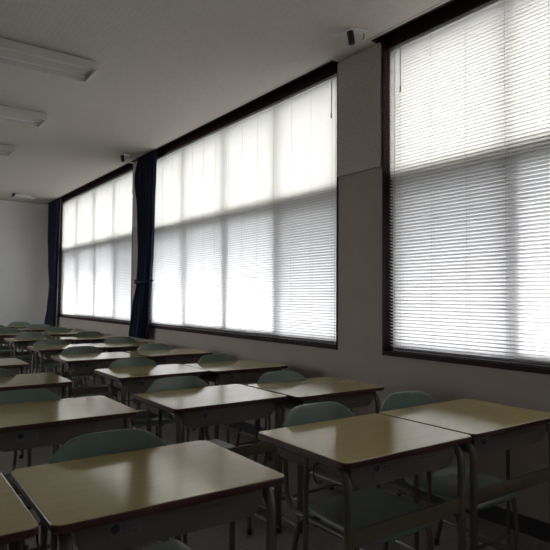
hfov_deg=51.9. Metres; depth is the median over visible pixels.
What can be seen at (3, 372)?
chair
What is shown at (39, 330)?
school desk
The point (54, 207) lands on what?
curtain
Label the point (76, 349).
chair
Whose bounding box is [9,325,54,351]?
school desk
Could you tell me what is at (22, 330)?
school desk
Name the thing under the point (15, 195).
ceiling speaker
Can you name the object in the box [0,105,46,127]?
ceiling lamp
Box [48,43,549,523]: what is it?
wall
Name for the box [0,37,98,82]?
ceiling lamp
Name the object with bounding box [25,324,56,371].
chair
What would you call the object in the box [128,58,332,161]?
trim
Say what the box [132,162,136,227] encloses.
trim
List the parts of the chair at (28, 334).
backrest, seat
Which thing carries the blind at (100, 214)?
attached to the window at (127, 167)
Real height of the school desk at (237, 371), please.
0.700 m
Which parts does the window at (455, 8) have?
rail, frosted pane, frosted pane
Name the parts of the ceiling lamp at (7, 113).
plate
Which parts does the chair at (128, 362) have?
backrest, seat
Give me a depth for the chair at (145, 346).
5.42 m
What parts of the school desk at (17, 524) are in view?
leg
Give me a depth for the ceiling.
4.24 m
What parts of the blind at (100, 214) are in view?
rail, head rail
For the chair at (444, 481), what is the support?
on the floor
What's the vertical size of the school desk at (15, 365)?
0.700 m
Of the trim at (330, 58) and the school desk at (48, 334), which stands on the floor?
the school desk at (48, 334)
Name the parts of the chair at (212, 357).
backrest, frame, leg, frame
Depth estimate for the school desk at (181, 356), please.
5.11 m
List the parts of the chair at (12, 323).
backrest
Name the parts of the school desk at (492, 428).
leg, leg, leg, leg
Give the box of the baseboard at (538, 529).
[57,363,549,542]
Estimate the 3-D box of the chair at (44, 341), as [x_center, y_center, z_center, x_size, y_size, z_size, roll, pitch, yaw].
[-2.208,1.044,5.709,0.408,0.758,0.517,2,-3,-38]
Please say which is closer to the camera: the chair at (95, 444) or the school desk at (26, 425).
the chair at (95, 444)
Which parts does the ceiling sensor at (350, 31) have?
mounting plate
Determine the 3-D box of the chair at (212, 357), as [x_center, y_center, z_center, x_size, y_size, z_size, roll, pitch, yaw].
[-0.323,1.002,4.295,0.408,0.758,0.517,2,-3,-37]
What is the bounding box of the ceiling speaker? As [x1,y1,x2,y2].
[12,193,30,198]
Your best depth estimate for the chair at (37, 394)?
2.73 m
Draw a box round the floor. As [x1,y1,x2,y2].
[0,364,549,549]
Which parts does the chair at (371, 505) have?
leg, backrest, frame, seat, frame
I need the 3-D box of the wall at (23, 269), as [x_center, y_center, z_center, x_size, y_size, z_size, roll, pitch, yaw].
[-7.344,0.024,8.732,7.810,2.960,0.150,2,-3,-36]
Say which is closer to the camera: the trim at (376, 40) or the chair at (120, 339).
the trim at (376, 40)
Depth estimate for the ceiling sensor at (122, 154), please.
6.91 m
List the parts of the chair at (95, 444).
frame, backrest, seat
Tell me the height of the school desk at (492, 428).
0.700 m
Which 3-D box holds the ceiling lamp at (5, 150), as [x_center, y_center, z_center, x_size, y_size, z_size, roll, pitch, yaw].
[-3.653,-1.489,6.335,1.294,0.072,0.304,2,-3,-36]
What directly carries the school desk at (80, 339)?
on the floor
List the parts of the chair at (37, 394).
seat, backrest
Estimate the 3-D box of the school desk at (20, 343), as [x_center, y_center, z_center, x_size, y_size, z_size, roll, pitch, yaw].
[-2.840,1.110,6.736,0.650,0.700,0.504,2,-3,-36]
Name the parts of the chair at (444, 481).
leg, backrest, frame, leg, seat, frame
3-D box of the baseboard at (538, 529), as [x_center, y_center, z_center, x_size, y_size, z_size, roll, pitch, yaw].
[-0.399,1.375,5.273,0.012,0.090,13.488,2,-3,-36]
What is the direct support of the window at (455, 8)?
in the wall at (358, 357)
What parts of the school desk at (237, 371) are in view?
leg, leg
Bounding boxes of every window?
[57,163,132,324]
[149,62,337,349]
[380,0,549,374]
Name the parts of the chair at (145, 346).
backrest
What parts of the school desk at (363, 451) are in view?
leg, leg, leg, leg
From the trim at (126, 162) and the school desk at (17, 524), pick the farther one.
the trim at (126, 162)
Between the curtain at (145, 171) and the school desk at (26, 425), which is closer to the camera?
the school desk at (26, 425)
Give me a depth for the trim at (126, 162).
8.38 m
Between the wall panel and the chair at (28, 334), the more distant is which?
the chair at (28, 334)
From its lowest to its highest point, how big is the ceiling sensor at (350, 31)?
0.103 m
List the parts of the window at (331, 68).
frosted pane, frosted pane, rail, frosted pane, frosted pane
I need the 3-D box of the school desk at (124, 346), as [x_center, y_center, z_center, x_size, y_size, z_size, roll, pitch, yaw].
[-1.560,1.092,6.057,0.650,0.700,0.504,2,-3,-36]
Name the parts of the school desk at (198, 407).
leg, leg, leg, leg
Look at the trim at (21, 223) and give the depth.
10.56 m
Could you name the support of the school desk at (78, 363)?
on the floor
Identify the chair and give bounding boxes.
[0,325,10,351]
[0,328,30,373]
[0,368,31,509]
[0,388,61,541]
[8,322,35,359]
[14,332,56,372]
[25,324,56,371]
[30,339,82,387]
[44,328,80,383]
[48,428,191,549]
[59,346,117,401]
[73,331,104,386]
[103,336,136,402]
[108,358,184,442]
[136,344,195,435]
[146,376,251,544]
[197,354,271,460]
[257,370,355,529]
[282,402,432,549]
[379,391,519,549]
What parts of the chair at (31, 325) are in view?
backrest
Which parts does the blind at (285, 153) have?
ladder cord, ladder cord, ladder cord, ladder cord, ladder cord, ladder cord, rail, head rail, ladder cord, ladder cord, ladder cord, ladder cord, ladder cord, pull cord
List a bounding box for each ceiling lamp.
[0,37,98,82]
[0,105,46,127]
[0,144,14,156]
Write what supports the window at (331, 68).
in the wall at (358, 357)
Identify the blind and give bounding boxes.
[60,169,132,321]
[149,73,336,343]
[389,0,549,365]
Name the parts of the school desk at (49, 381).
leg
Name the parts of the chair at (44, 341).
frame, backrest, seat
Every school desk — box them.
[0,328,25,373]
[0,332,42,372]
[0,358,28,458]
[0,372,72,454]
[0,395,137,549]
[0,472,38,549]
[4,336,70,387]
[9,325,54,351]
[11,440,284,549]
[22,327,72,373]
[27,343,105,386]
[41,331,92,381]
[51,352,143,428]
[64,335,120,391]
[94,364,208,441]
[95,341,166,404]
[127,348,211,429]
[134,384,286,542]
[183,359,287,459]
[247,377,383,532]
[258,413,471,549]
[379,399,549,549]
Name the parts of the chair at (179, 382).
frame, backrest, frame, seat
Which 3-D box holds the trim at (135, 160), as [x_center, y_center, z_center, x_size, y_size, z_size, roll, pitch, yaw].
[-0.680,-1.591,5.782,0.123,0.143,3.925,2,-3,-36]
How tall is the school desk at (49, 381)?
0.700 m
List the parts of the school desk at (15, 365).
leg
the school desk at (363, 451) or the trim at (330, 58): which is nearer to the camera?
the school desk at (363, 451)
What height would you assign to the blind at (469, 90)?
2.184 m
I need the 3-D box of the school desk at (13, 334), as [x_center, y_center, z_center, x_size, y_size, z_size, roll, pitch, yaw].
[-3.514,1.139,7.607,0.650,0.700,0.504,2,-3,-36]
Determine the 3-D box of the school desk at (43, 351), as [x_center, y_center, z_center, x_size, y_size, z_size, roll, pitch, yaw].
[-2.117,1.075,5.718,0.650,0.700,0.504,2,-3,-36]
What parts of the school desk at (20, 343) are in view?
leg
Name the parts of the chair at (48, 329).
backrest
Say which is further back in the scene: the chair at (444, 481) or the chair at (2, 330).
the chair at (2, 330)
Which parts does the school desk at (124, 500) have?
leg, leg, leg, leg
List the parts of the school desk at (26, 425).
leg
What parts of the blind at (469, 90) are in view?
pull cord, ladder cord, head rail, ladder cord, rail, ladder cord, ladder cord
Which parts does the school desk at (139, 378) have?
leg, leg, leg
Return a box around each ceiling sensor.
[120,153,131,161]
[346,27,367,45]
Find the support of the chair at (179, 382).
on the floor
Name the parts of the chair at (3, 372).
backrest, leg, frame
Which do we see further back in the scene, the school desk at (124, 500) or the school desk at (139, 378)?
the school desk at (139, 378)
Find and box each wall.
[0,245,47,351]
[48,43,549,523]
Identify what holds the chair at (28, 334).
on the floor
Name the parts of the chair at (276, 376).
frame, leg, backrest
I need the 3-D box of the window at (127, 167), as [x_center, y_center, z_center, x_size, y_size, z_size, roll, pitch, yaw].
[-2.808,-0.415,8.921,0.262,2.258,3.576,2,-3,-36]
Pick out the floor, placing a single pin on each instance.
(215, 537)
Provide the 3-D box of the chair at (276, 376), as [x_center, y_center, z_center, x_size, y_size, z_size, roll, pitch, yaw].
[0.171,0.965,3.271,0.408,0.758,0.517,2,-3,-37]
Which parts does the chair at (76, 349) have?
backrest, seat, frame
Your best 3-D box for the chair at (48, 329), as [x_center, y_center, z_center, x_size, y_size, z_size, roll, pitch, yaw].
[-2.981,1.126,7.887,0.408,0.758,0.517,2,-3,-37]
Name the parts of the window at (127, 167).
frosted pane, frosted pane, rail, frosted pane, frosted pane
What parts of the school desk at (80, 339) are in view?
leg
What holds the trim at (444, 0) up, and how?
attached to the wall at (358, 357)
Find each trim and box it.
[0,200,47,246]
[45,162,126,203]
[47,163,132,203]
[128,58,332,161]
[131,60,337,162]
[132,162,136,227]
[365,0,446,41]
[371,0,453,43]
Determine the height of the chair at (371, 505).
0.758 m
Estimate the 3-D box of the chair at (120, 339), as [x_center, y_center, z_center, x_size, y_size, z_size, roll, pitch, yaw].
[-1.626,1.067,6.165,0.408,0.758,0.517,2,-3,-34]
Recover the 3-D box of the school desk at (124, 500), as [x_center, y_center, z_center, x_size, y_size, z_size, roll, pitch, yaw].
[-0.373,0.924,1.627,0.650,0.700,0.504,2,-3,-35]
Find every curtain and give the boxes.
[44,197,60,325]
[128,149,157,339]
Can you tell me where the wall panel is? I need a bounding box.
[337,42,380,176]
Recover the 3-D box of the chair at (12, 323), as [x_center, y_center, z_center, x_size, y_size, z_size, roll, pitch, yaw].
[-4.310,1.185,9.640,0.408,0.758,0.517,2,-3,-38]
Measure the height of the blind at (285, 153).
2.184 m
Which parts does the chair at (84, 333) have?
backrest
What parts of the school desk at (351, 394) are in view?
leg, leg, leg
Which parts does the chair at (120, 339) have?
backrest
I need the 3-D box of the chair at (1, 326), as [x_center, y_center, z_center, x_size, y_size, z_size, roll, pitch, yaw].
[-4.242,1.143,8.555,0.408,0.758,0.517,2,-3,-34]
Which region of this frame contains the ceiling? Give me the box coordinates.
[0,0,449,204]
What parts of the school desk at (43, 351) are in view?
leg, leg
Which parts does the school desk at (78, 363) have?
leg, leg, leg, leg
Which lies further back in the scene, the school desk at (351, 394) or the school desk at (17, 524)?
the school desk at (351, 394)
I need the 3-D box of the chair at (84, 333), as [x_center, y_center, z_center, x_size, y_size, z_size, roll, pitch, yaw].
[-2.265,1.099,7.085,0.408,0.758,0.517,2,-3,-37]
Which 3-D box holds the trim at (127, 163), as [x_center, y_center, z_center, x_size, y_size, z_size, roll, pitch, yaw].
[-3.081,-1.477,9.103,0.123,0.143,4.125,2,-3,-36]
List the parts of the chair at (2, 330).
backrest, seat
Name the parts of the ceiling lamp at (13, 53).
plate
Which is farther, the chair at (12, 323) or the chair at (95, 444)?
the chair at (12, 323)
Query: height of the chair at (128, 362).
0.758 m
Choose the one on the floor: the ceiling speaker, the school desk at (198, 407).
the school desk at (198, 407)

